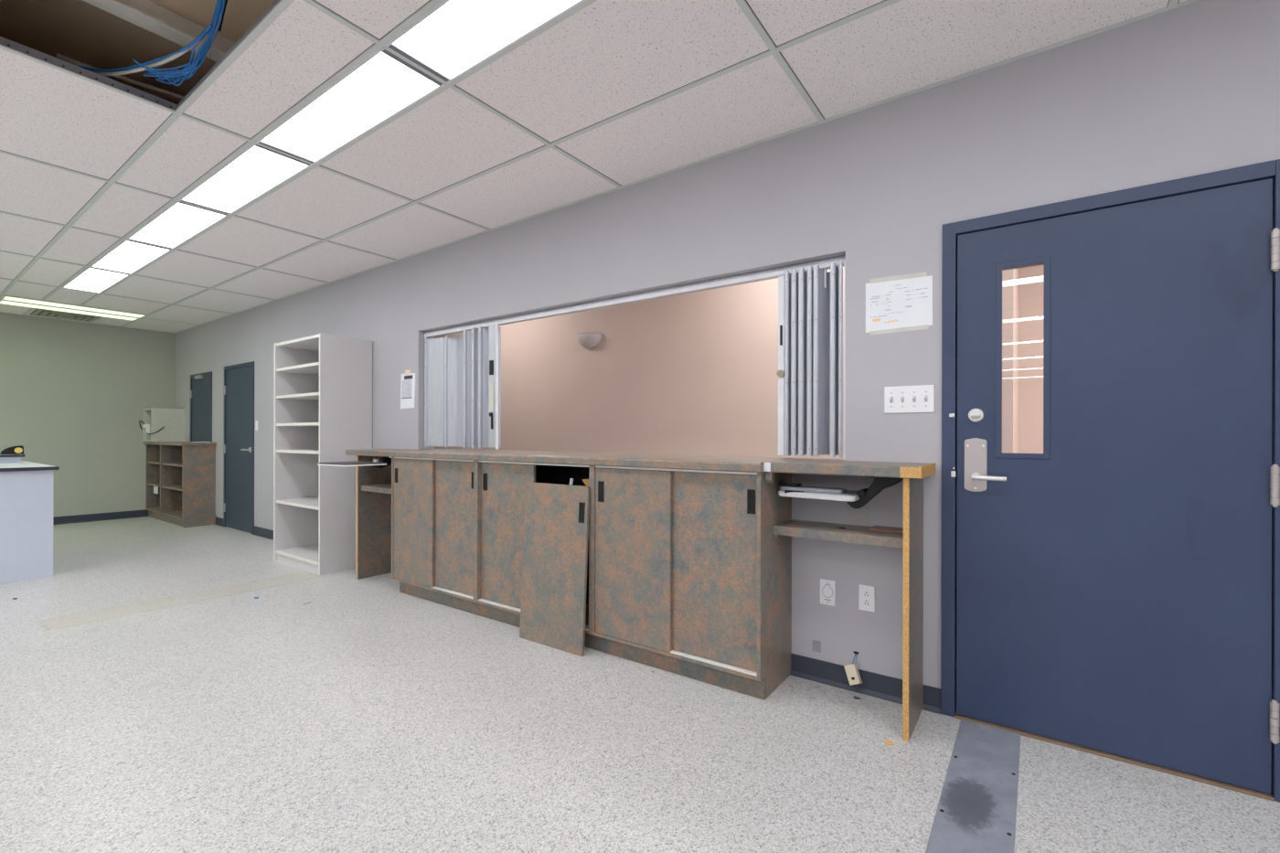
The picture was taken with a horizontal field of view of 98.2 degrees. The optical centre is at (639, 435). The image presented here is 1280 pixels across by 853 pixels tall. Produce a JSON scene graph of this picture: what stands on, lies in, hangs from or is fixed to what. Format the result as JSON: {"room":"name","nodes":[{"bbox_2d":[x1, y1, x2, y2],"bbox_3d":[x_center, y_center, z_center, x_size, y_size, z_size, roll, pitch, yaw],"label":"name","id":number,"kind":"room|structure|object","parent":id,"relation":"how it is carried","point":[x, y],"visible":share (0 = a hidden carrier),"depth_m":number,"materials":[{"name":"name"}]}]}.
{"room":"empty office room","nodes":[
{"label":"empty office room","id":0,"kind":"room"},
{"bbox_2d":[0,312,175,516],"bbox_3d":[-10.489,-0.404,3.338,0.100,3.120,19.200,0,0,36],"label":"wall","id":1,"kind":"structure","parent":0,"point":[73,394],"depth_m":7.45,"materials":[{"name":"green paint"}]},
{"bbox_2d":[53,509,148,524],"bbox_3d":[-11.471,1.103,1.872,0.018,0.102,15.676,0,0,36],"label":"baseboard","id":2,"kind":"structure","parent":1,"relation":"attached to","point":[89,517],"depth_m":7.57,"materials":[{"name":"plastic"}]},
{"bbox_2d":[0,0,1186,332],"bbox_3d":[-5.532,-1.531,-2.382,14.612,0.017,15.668,0,0,36],"label":"ceiling","id":3,"kind":"structure","parent":0,"point":[608,58],"depth_m":2.67,"materials":[{"name":"tile"}]},
{"bbox_2d":[30,309,101,321],"bbox_3d":[-7.271,-1.514,7.025,0.550,0.024,0.560,0,0,36],"label":"ceiling vent","id":4,"kind":"object","parent":3,"relation":"in","point":[37,312],"visible":1,"depth_m":6.99,"materials":[{"name":"metal"}]},
{"bbox_2d":[0,294,148,320],"bbox_3d":[-6.774,-1.542,6.653,0.590,0.062,1.195,0,0,36],"label":"ceiling light","id":5,"kind":"object","parent":3,"relation":"attached to","point":[10,300],"visible":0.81,"depth_m":6.59,"materials":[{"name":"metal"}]},
{"bbox_2d":[0,300,137,319],"bbox_3d":[-6.902,-1.518,6.745,0.235,0.005,1.155,0,0,36],"label":"diffuser","id":6,"kind":"object","parent":5,"relation":"attached to","point":[8,303],"depth_m":6.71,"materials":[{"name":"white plastic"}]},
{"bbox_2d":[62,266,130,293],"bbox_3d":[-5.368,-1.547,5.457,1.209,0.064,0.295,0,0,36],"label":"ceiling light","id":7,"kind":"object","parent":3,"relation":"attached to","point":[91,280],"visible":0.62,"depth_m":5.43,"materials":[{"name":"white plastic"}]},
{"bbox_2d":[56,53,183,99],"bbox_3d":[-2.466,-1.716,2.685,0.498,0.039,0.042,0,0,-40],"label":"conduit","id":8,"kind":"object","parent":3,"relation":"attached to","point":[58,56],"visible":0.78,"depth_m":2.68,"materials":[{"name":"metal"}]},
{"bbox_2d":[90,239,171,274],"bbox_3d":[-4.378,-1.545,4.747,1.209,0.064,0.295,0,0,36],"label":"ceiling light","id":9,"kind":"object","parent":3,"relation":"attached to","point":[128,257],"visible":0.62,"depth_m":4.72,"materials":[{"name":"white plastic"}]},
{"bbox_2d":[0,0,275,104],"bbox_3d":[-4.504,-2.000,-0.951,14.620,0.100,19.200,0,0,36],"label":"ceiling opening","id":10,"kind":"object","parent":3,"relation":"in","point":[79,30],"depth_m":2.67,"materials":[{"name":"brown"}]},
{"bbox_2d":[82,0,234,62],"bbox_3d":[-2.046,-1.894,2.701,0.110,0.100,3.200,0,0,36],"label":"beam","id":11,"kind":"structure","parent":10,"relation":"attached to","point":[147,15],"depth_m":2.52,"materials":[{"name":"metal"}]},
{"bbox_2d":[133,0,225,85],"bbox_3d":[-1.813,-1.748,2.285,0.787,0.343,0.168,0,0,28],"label":"cable bundle","id":12,"kind":"object","parent":10,"relation":"hanging from","point":[191,68],"visible":0.98,"depth_m":2.41,"materials":[{"name":"blue plastic"}]},
{"bbox_2d":[209,12,220,57],"bbox_3d":[-1.755,-1.694,2.300,0.142,0.201,0.015,0,0,38],"label":"wire","id":13,"kind":"object","parent":12,"relation":"hanging from","point":[219,13],"visible":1,"depth_m":2.31,"materials":[{"name":"metal"}]},
{"bbox_2d":[218,0,227,31],"bbox_3d":[-1.660,-1.808,2.244,0.325,0.196,0.008,0,0,41],"label":"cable","id":14,"kind":"object","parent":10,"relation":"hanging from","point":[226,2],"visible":0.81,"depth_m":2.31,"materials":[{"name":"black plastic"}]},
{"bbox_2d":[0,0,278,109],"bbox_3d":[-1.849,-1.530,1.999,1.222,0.038,0.613,0,0,36],"label":"trim","id":15,"kind":"structure","parent":3,"relation":"attached to","point":[5,41],"depth_m":2.32,"materials":[{"name":"metal"}]},
{"bbox_2d":[96,33,208,76],"bbox_3d":[-2.262,-1.657,2.417,0.911,0.120,0.093,0,0,5],"label":"conduit","id":16,"kind":"object","parent":3,"relation":"hanging from","point":[176,56],"visible":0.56,"depth_m":2.42,"materials":[{"name":"grey metal"}]},
{"bbox_2d":[73,23,213,72],"bbox_3d":[-2.235,-1.662,2.391,0.903,0.106,0.186,0,0,-1],"label":"cable","id":17,"kind":"object","parent":16,"relation":"on","point":[210,26],"visible":0.66,"depth_m":2.42,"materials":[{"name":"plastic"}]},
{"bbox_2d":[127,201,228,249],"bbox_3d":[-3.387,-1.543,4.036,1.209,0.064,0.295,0,0,36],"label":"ceiling light","id":18,"kind":"object","parent":3,"relation":"attached to","point":[180,222],"visible":0.62,"depth_m":4.00,"materials":[{"name":"white plastic"}]},
{"bbox_2d":[179,143,311,214],"bbox_3d":[-2.396,-1.540,3.326,1.209,0.064,0.295,0,0,36],"label":"ceiling light","id":19,"kind":"object","parent":3,"relation":"attached to","point":[259,169],"visible":0.62,"depth_m":3.28,"materials":[{"name":"white plastic"}]},
{"bbox_2d":[256,47,444,163],"bbox_3d":[-1.405,-1.538,2.615,1.209,0.064,0.295,0,0,36],"label":"ceiling light","id":20,"kind":"object","parent":3,"relation":"attached to","point":[384,85],"visible":0.62,"depth_m":2.55,"materials":[{"name":"white plastic"}]},
{"bbox_2d":[385,0,585,83],"bbox_3d":[-0.414,-1.536,1.905,1.209,0.064,0.295,0,0,36],"label":"ceiling light","id":21,"kind":"object","parent":3,"relation":"attached to","point":[455,37],"visible":0.8,"depth_m":2.07,"materials":[{"name":"white plastic"}]},
{"bbox_2d":[0,0,1200,333],"bbox_3d":[-5.532,-1.536,-2.382,14.620,0.039,15.676,0,0,36],"label":"grid","id":22,"kind":"object","parent":3,"relation":"attached to","point":[281,5],"depth_m":2.62,"materials":[{"name":"metal"}]},
{"bbox_2d":[0,516,1279,852],"bbox_3d":[-4.552,1.220,-0.922,14.720,0.100,19.200,0,0,36],"label":"floor","id":23,"kind":"structure","parent":0,"point":[150,702],"depth_m":2.15,"materials":[{"name":"grey tile"}]},
{"bbox_2d":[0,460,59,583],"bbox_3d":[-6.055,0.710,4.362,1.678,0.913,1.834,0,0,36],"label":"counter","id":24,"kind":"object","parent":23,"relation":"on","point":[26,486],"visible":1,"depth_m":4.49,"materials":[{"name":"white laminate"}]},
{"bbox_2d":[0,454,25,463],"bbox_3d":[-6.401,0.214,4.692,0.448,0.078,1.566,0,0,36],"label":"raised ledge","id":25,"kind":"object","parent":24,"relation":"on","point":[4,458],"visible":0.86,"depth_m":5.14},
{"bbox_2d":[0,445,23,454],"bbox_3d":[-5.911,0.135,5.221,0.068,0.082,0.146,0,0,36],"label":"tape dispenser","id":26,"kind":"object","parent":25,"relation":"on","point":[19,449],"visible":1,"depth_m":5.21,"materials":[{"name":"black plastic"}]},
{"bbox_2d":[143,441,216,527],"bbox_3d":[-6.340,0.626,7.616,1.658,1.080,0.362,0,0,36],"label":"base cabinet","id":27,"kind":"object","parent":23,"relation":"on","point":[184,473],"visible":0.99,"depth_m":7.28,"materials":[{"name":"brown laminate"}]},
{"bbox_2d":[153,486,158,493],"bbox_3d":[-6.913,0.769,7.917,0.200,0.120,0.002,0,0,36],"label":"electrical outlet","id":28,"kind":"object","parent":27,"relation":"in","point":[155,488],"visible":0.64,"depth_m":7.91,"materials":[{"name":"white plastic"}]},
{"bbox_2d":[146,507,181,519],"bbox_3d":[-6.343,1.056,7.624,1.550,0.024,0.332,0,0,36],"label":"shelf","id":29,"kind":"object","parent":27,"relation":"attached to","point":[171,513],"depth_m":7.59,"materials":[{"name":"brown laminate"}]},
{"bbox_2d":[143,441,216,445],"bbox_3d":[-6.338,0.106,7.616,1.658,0.040,0.362,0,0,36],"label":"countertop","id":30,"kind":"structure","parent":27,"relation":"on","point":[144,442],"depth_m":7.25,"materials":[{"name":"brown laminate"}]},
{"bbox_2d":[142,407,185,441],"bbox_3d":[-6.837,-0.150,7.964,0.415,0.468,0.376,0,0,36],"label":"cubby","id":31,"kind":"object","parent":30,"relation":"on","point":[173,420],"visible":0.95,"depth_m":7.87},
{"bbox_2d":[138,420,164,434],"bbox_3d":[-6.927,-0.117,7.782,0.465,0.195,0.160,0,0,15],"label":"cable","id":32,"kind":"object","parent":31,"relation":"attached to","point":[147,426],"visible":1,"depth_m":7.71,"materials":[{"name":"black plastic"}]},
{"bbox_2d":[273,333,372,575],"bbox_3d":[-2.931,0.156,5.111,0.910,2.035,0.450,0,0,36],"label":"shelving unit","id":33,"kind":"object","parent":23,"relation":"on","point":[323,382],"visible":0.95,"depth_m":4.97,"materials":[{"name":"white laminate"}]},
{"bbox_2d":[345,448,415,579],"bbox_3d":[-2.046,0.645,4.532,0.715,1.061,0.370,0,0,36],"label":"desk","id":34,"kind":"object","parent":23,"relation":"on","point":[373,485],"visible":0.75,"depth_m":4.61,"materials":[{"name":"brown laminate"}]},
{"bbox_2d":[317,456,391,468],"bbox_3d":[-2.089,0.205,4.303,0.420,0.090,0.640,0,0,36],"label":"keyboard tray","id":35,"kind":"object","parent":34,"relation":"attached to","point":[385,461],"visible":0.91,"depth_m":4.16,"materials":[{"name":"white plastic"}]},
{"bbox_2d":[361,482,391,493],"bbox_3d":[-1.968,0.429,4.508,0.560,0.043,0.314,0,0,36],"label":"shelf","id":36,"kind":"object","parent":34,"relation":"attached to","point":[366,487],"depth_m":4.49,"materials":[{"name":"brown laminate"}]},
{"bbox_2d":[391,456,480,616],"bbox_3d":[-1.354,0.668,4.027,0.988,1.018,0.380,0,0,36],"label":"base cabinet","id":37,"kind":"object","parent":23,"relation":"on","point":[433,499],"visible":0.76,"depth_m":3.88,"materials":[{"name":"brown laminate"}]},
{"bbox_2d":[475,459,597,656],"bbox_3d":[-0.573,0.670,3.423,0.986,1.018,0.451,0,0,36],"label":"base cabinet","id":38,"kind":"object","parent":23,"relation":"on","point":[500,486],"depth_m":3.22,"materials":[{"name":"brown laminate"}]},
{"bbox_2d":[581,479,589,486],"bbox_3d":[-0.267,0.295,3.181,0.160,0.090,0.020,0,0,36],"label":"wood block","id":39,"kind":"object","parent":38,"relation":"in","point":[586,482],"visible":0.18,"depth_m":3.20,"materials":[{"name":"brown wood"}]},
{"bbox_2d":[591,465,791,699],"bbox_3d":[0.245,0.672,2.880,0.976,1.018,0.380,0,0,36],"label":"base cabinet","id":40,"kind":"object","parent":23,"relation":"on","point":[691,578],"visible":0.97,"depth_m":2.69,"materials":[{"name":"brown laminate"}]},
{"bbox_2d":[386,448,844,472],"bbox_3d":[-0.477,0.137,3.562,3.456,0.045,0.686,0,0,36],"label":"countertop","id":41,"kind":"structure","parent":40,"relation":"on","point":[690,462],"depth_m":3.06,"materials":[{"name":"brown laminate"}]},
{"bbox_2d":[763,458,935,742],"bbox_3d":[0.902,0.650,2.423,0.643,1.065,0.362,0,0,36],"label":"desk","id":42,"kind":"object","parent":23,"relation":"on","point":[911,541],"visible":0.91,"depth_m":2.27,"materials":[{"name":"brown laminate"}]},
{"bbox_2d":[772,519,903,548],"bbox_3d":[0.911,0.435,2.483,0.564,0.040,0.250,0,0,36],"label":"shelf","id":43,"kind":"object","parent":42,"relation":"attached to","point":[856,534],"depth_m":2.42,"materials":[{"name":"brown laminate"}]},
{"bbox_2d":[778,476,903,508],"bbox_3d":[0.892,0.239,2.446,0.540,0.152,0.215,0,0,36],"label":"keyboard tray","id":44,"kind":"object","parent":42,"relation":"attached to","point":[856,499],"visible":0.88,"depth_m":2.38,"materials":[{"name":"white plastic"}]},
{"bbox_2d":[778,490,859,501],"bbox_3d":[0.815,0.264,2.501,0.350,0.026,0.215,0,0,36],"label":"tray","id":45,"kind":"object","parent":44,"relation":"on","point":[848,496],"depth_m":2.40,"materials":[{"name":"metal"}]},
{"bbox_2d":[868,525,903,533],"bbox_3d":[1.103,0.411,2.425,0.168,0.008,0.108,0,0,36],"label":"laminate offcut","id":46,"kind":"object","parent":42,"relation":"on","point":[884,528],"visible":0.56,"depth_m":2.42,"materials":[{"name":"brown laminate"}]},
{"bbox_2d":[884,740,893,745],"bbox_3d":[0.956,1.181,2.130,0.035,0.003,0.030,0,0,36],"label":"chip","id":47,"kind":"object","parent":23,"relation":"on","point":[888,742],"visible":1,"depth_m":2.13,"materials":[{"name":"beige wood"}]},
{"bbox_2d":[925,718,1020,852],"bbox_3d":[0.750,1.180,1.315,0.204,0.005,2.314,0,0,36],"label":"floor strip","id":48,"kind":"object","parent":23,"relation":"on","point":[976,810],"visible":1,"depth_m":1.81,"materials":[{"name":"grey metal"}]},
{"bbox_2d":[175,0,1279,688],"bbox_3d":[-0.923,-0.382,4.048,14.620,3.120,0.150,0,0,36],"label":"wall","id":49,"kind":"structure","parent":0,"point":[1193,89],"depth_m":2.56,"materials":[{"name":"grey paint"}]},
{"bbox_2d":[190,371,212,442],"bbox_3d":[-6.014,0.157,7.637,0.825,2.020,0.150,0,0,36],"label":"door","id":50,"kind":"structure","parent":49,"relation":"in","point":[200,384],"depth_m":7.60,"materials":[{"name":"paint"}]},
{"bbox_2d":[214,516,223,526],"bbox_3d":[-5.518,1.117,7.238,0.450,0.102,0.018,0,0,36],"label":"baseboard","id":51,"kind":"structure","parent":49,"relation":"attached to","point":[218,520],"depth_m":7.19,"materials":[{"name":"plastic"}]},
{"bbox_2d":[223,361,254,533],"bbox_3d":[-4.941,0.144,6.856,0.930,2.050,0.168,0,0,36],"label":"door","id":52,"kind":"structure","parent":49,"relation":"in","point":[239,378],"depth_m":6.85,"materials":[{"name":"paint"}]},
{"bbox_2d":[255,420,257,430],"bbox_3d":[-4.511,-0.117,6.519,0.070,0.115,0.016,0,0,36],"label":"light switch","id":53,"kind":"object","parent":49,"relation":"attached to","point":[256,421],"visible":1,"depth_m":6.52,"materials":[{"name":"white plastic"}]},
{"bbox_2d":[252,525,273,540],"bbox_3d":[-3.123,1.122,5.520,3.585,0.102,0.018,0,0,36],"label":"baseboard","id":54,"kind":"structure","parent":49,"relation":"attached to","point":[259,531],"depth_m":6.40,"materials":[{"name":"plastic"}]},
{"bbox_2d":[400,369,415,408],"bbox_3d":[-1.972,-0.394,4.707,0.223,0.330,0.002,0,0,36],"label":"paper notice","id":55,"kind":"object","parent":49,"relation":"attached to","point":[408,379],"visible":1,"depth_m":4.71,"materials":[{"name":"white paper"}]},
{"bbox_2d":[424,323,501,449],"bbox_3d":[-1.404,-0.366,4.418,0.943,0.934,0.121,0,0,37],"label":"shutter","id":56,"kind":"object","parent":49,"relation":"attached to","point":[463,372],"visible":1,"depth_m":4.37,"materials":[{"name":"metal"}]},
{"bbox_2d":[424,256,845,337],"bbox_3d":[-0.389,-0.846,3.682,3.454,0.044,0.072,0,0,36],"label":"track","id":57,"kind":"object","parent":49,"relation":"attached to","point":[772,273],"visible":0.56,"depth_m":3.32,"materials":[{"name":"metal"}]},
{"bbox_2d":[777,260,845,459],"bbox_3d":[0.872,-0.357,2.768,0.339,0.944,0.146,0,0,36],"label":"shutter","id":58,"kind":"object","parent":49,"relation":"attached to","point":[810,371],"visible":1,"depth_m":2.74,"materials":[{"name":"metal"}]},
{"bbox_2d":[812,640,821,652],"bbox_3d":[0.854,1.018,2.679,0.041,0.054,0.002,0,0,36],"label":"wall plate","id":59,"kind":"object","parent":49,"relation":"attached to","point":[816,645],"depth_m":2.68,"materials":[{"name":"grey plastic"}]},
{"bbox_2d":[820,578,835,606],"bbox_3d":[0.895,0.749,2.645,0.074,0.120,0.009,0,0,36],"label":"wall outlet","id":60,"kind":"object","parent":49,"relation":"attached to","point":[827,588],"visible":1,"depth_m":2.64,"materials":[{"name":"white plastic"}]},
{"bbox_2d":[821,584,832,597],"bbox_3d":[0.894,0.741,2.643,0.054,0.063,0.003,0,0,36],"label":"socket","id":61,"kind":"object","parent":60,"relation":"attached to","point":[826,589],"depth_m":2.64,"materials":[{"name":"grey plastic"}]},
{"bbox_2d":[843,653,862,685],"bbox_3d":[0.983,1.077,2.551,0.079,0.137,0.065,0,0,36],"label":"phone jack","id":62,"kind":"object","parent":49,"relation":"hanging from","point":[852,672],"visible":1,"depth_m":2.54,"materials":[{"name":"beige plastic"}]},
{"bbox_2d":[842,503,870,526],"bbox_3d":[1.005,0.346,2.571,0.122,0.137,0.001,0,0,36],"label":"cabinet filler","id":63,"kind":"object","parent":49,"relation":"attached to","point":[860,517],"visible":0.7,"depth_m":2.57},
{"bbox_2d":[789,653,940,714],"bbox_3d":[1.015,1.132,2.553,0.659,0.102,0.018,0,0,36],"label":"baseboard","id":64,"kind":"structure","parent":49,"relation":"attached to","point":[882,687],"depth_m":2.55,"materials":[{"name":"plastic"}]},
{"bbox_2d":[858,584,874,612],"bbox_3d":[1.039,0.746,2.541,0.070,0.118,0.009,0,0,36],"label":"wall outlet","id":65,"kind":"object","parent":49,"relation":"attached to","point":[866,592],"visible":1,"depth_m":2.54,"materials":[{"name":"white plastic"}]},
{"bbox_2d":[863,598,870,606],"bbox_3d":[1.038,0.765,2.540,0.033,0.033,0.004,0,0,36],"label":"receptacle","id":66,"kind":"object","parent":65,"relation":"attached to","point":[866,602],"depth_m":2.54,"materials":[{"name":"white plastic"}]},
{"bbox_2d":[863,590,870,597],"bbox_3d":[1.038,0.725,2.540,0.033,0.033,0.004,0,0,36],"label":"receptacle","id":67,"kind":"object","parent":65,"relation":"attached to","point":[866,593],"depth_m":2.54,"materials":[{"name":"white plastic"}]},
{"bbox_2d":[865,271,932,335],"bbox_3d":[1.149,-0.588,2.469,0.274,0.258,0.002,0,0,36],"label":"paper notice","id":68,"kind":"object","parent":49,"relation":"attached to","point":[903,303],"visible":1,"depth_m":2.47,"materials":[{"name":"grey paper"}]},
{"bbox_2d":[884,384,934,413],"bbox_3d":[1.179,-0.160,2.437,0.200,0.118,0.018,0,0,36],"label":"light switch","id":69,"kind":"object","parent":49,"relation":"attached to","point":[903,399],"visible":1,"depth_m":2.44,"materials":[{"name":"white plastic"}]},
{"bbox_2d":[940,159,1279,802],"bbox_3d":[1.721,0.144,2.104,1.007,2.080,0.207,0,0,36],"label":"door","id":70,"kind":"structure","parent":49,"relation":"in","point":[1112,591],"depth_m":2.01,"materials":[{"name":"blue paint"}]},
{"bbox_2d":[434,265,1043,458],"bbox_3d":[0.597,-0.378,6.168,14.620,3.120,1.480,0,0,36],"label":"wall","id":71,"kind":"structure","parent":0,"point":[692,373],"depth_m":5.43,"materials":[{"name":"beige paint"}]},
{"bbox_2d":[576,332,601,349],"bbox_3d":[-0.579,-1.028,6.028,0.330,0.156,0.121,0,0,36],"label":"wall sconce","id":72,"kind":"object","parent":71,"relation":"attached to","point":[588,340],"visible":1,"depth_m":5.98,"materials":[{"name":"white paint"}]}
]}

